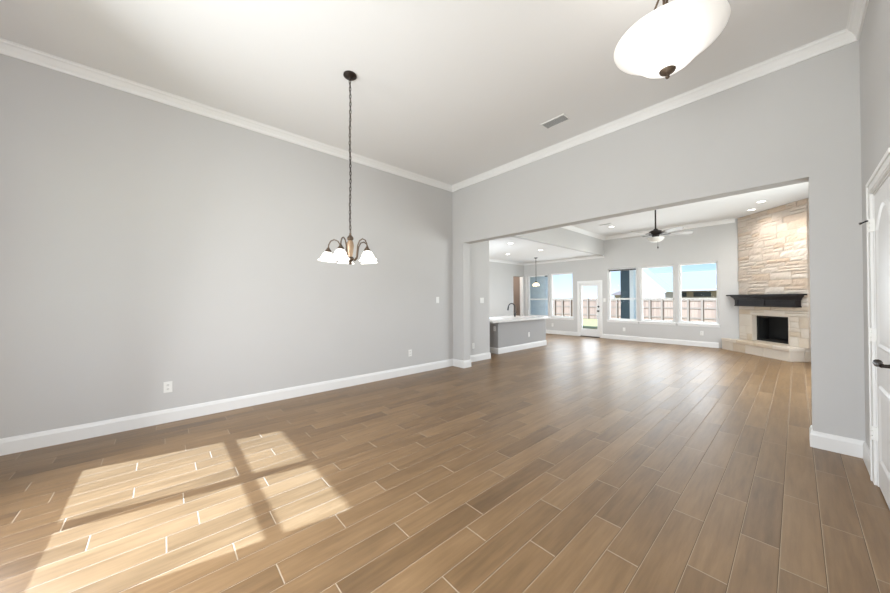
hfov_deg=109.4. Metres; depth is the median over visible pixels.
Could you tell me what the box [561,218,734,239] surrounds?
trim
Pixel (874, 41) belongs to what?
wall
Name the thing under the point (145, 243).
wall
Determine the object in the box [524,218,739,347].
wall
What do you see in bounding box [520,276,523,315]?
trim
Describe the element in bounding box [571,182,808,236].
ceiling
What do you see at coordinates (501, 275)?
wall
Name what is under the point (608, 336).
baseboard
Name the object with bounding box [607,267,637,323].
window
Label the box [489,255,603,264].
trim
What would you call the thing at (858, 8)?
trim
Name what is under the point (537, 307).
wall
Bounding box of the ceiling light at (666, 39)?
[614,0,730,78]
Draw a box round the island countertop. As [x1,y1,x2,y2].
[490,315,550,322]
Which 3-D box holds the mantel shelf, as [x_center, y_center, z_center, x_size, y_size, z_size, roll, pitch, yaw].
[7.189,-0.031,7.145,0.181,0.033,1.715,0,0,3]
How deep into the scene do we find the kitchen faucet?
8.90 m
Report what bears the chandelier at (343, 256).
hanging from the ceiling at (451, 92)
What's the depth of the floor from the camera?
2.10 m
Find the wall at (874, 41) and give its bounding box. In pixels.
[859,0,889,485]
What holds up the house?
on the ground
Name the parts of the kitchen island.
island baseboard, trim rail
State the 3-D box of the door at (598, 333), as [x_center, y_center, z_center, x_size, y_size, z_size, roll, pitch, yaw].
[4.941,0.418,10.699,0.198,1.905,0.840,0,-1,-42]
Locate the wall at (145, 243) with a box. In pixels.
[0,54,489,438]
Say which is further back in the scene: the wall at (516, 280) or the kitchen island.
the wall at (516, 280)
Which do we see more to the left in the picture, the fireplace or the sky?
the sky
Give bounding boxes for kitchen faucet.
[507,303,516,316]
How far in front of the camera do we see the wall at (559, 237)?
8.67 m
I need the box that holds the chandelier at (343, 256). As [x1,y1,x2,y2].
[318,70,377,264]
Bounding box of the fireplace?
[721,198,810,361]
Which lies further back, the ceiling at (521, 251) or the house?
the house
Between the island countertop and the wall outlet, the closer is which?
the wall outlet
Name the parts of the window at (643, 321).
sill, meeting rail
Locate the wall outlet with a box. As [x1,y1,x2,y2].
[163,381,171,392]
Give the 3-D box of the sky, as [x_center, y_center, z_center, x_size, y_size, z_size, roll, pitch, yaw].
[26.963,-0.503,27.790,8.750,4.050,18.200,0,-1,-42]
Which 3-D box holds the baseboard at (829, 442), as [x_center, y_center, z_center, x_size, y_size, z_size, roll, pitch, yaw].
[5.195,1.242,3.990,5.530,0.140,0.833,0,-1,-42]
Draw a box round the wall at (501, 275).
[489,261,523,316]
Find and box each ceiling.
[0,0,850,184]
[489,237,598,262]
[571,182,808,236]
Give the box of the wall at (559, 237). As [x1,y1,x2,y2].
[510,227,603,255]
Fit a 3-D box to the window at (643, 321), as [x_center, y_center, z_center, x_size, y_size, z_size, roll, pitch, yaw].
[6.223,-0.043,9.242,0.155,1.720,0.930,0,-1,-42]
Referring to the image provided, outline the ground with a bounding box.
[583,314,714,328]
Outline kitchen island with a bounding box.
[490,319,546,353]
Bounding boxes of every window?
[528,275,547,316]
[551,272,573,319]
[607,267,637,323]
[639,265,675,324]
[677,261,720,327]
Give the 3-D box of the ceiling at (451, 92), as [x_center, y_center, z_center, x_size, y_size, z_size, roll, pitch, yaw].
[-0.290,-2.252,2.521,5.920,0.150,5.300,0,-1,-42]
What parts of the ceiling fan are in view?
lamp shade, blade, blade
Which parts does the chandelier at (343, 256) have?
lamp shade, lamp shade, arm, lamp shade, cord, chain, arm, lamp shade, lamp shade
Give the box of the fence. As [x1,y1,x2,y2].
[553,299,716,321]
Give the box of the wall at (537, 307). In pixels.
[530,276,547,314]
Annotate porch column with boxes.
[620,270,635,318]
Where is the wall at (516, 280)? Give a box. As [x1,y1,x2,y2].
[513,276,519,315]
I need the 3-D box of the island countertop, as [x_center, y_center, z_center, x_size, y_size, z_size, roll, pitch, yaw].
[1.579,0.585,8.269,2.470,0.042,1.220,0,-1,-42]
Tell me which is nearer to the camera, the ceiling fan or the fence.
the ceiling fan
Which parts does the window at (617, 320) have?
sill, meeting rail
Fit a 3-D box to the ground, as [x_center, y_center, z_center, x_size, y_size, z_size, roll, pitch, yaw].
[25.360,1.700,36.128,64.000,0.200,100.000,0,-1,-42]
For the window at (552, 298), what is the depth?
11.56 m
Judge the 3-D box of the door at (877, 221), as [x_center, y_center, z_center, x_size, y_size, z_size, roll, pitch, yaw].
[2.719,0.250,1.906,0.935,2.110,0.197,0,-1,-42]
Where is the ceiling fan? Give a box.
[623,210,692,247]
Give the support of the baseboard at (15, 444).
attached to the wall at (145, 243)
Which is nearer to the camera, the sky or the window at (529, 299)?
the window at (529, 299)
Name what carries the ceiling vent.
in the ceiling at (451, 92)
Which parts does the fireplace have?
firebox frame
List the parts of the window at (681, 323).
meeting rail, sill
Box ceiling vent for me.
[540,114,569,129]
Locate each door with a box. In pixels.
[577,280,602,337]
[859,147,889,508]
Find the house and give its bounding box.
[611,291,620,297]
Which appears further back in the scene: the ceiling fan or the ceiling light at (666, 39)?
the ceiling fan
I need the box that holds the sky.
[620,270,716,313]
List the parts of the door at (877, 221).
lever, panel, panel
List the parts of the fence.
post, post, post, post, rail, rail, rail, post, post, post, post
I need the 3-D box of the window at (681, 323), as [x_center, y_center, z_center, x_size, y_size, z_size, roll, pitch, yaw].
[6.858,-0.057,8.532,0.155,1.730,0.925,0,-1,-42]
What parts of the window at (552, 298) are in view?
meeting rail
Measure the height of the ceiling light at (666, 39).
0.802 m
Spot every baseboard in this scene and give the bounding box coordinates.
[0,352,490,455]
[546,330,718,347]
[809,425,869,474]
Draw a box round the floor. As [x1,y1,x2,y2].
[0,333,889,592]
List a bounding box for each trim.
[0,0,868,191]
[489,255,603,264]
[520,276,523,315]
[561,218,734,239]
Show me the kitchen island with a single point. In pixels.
(508, 336)

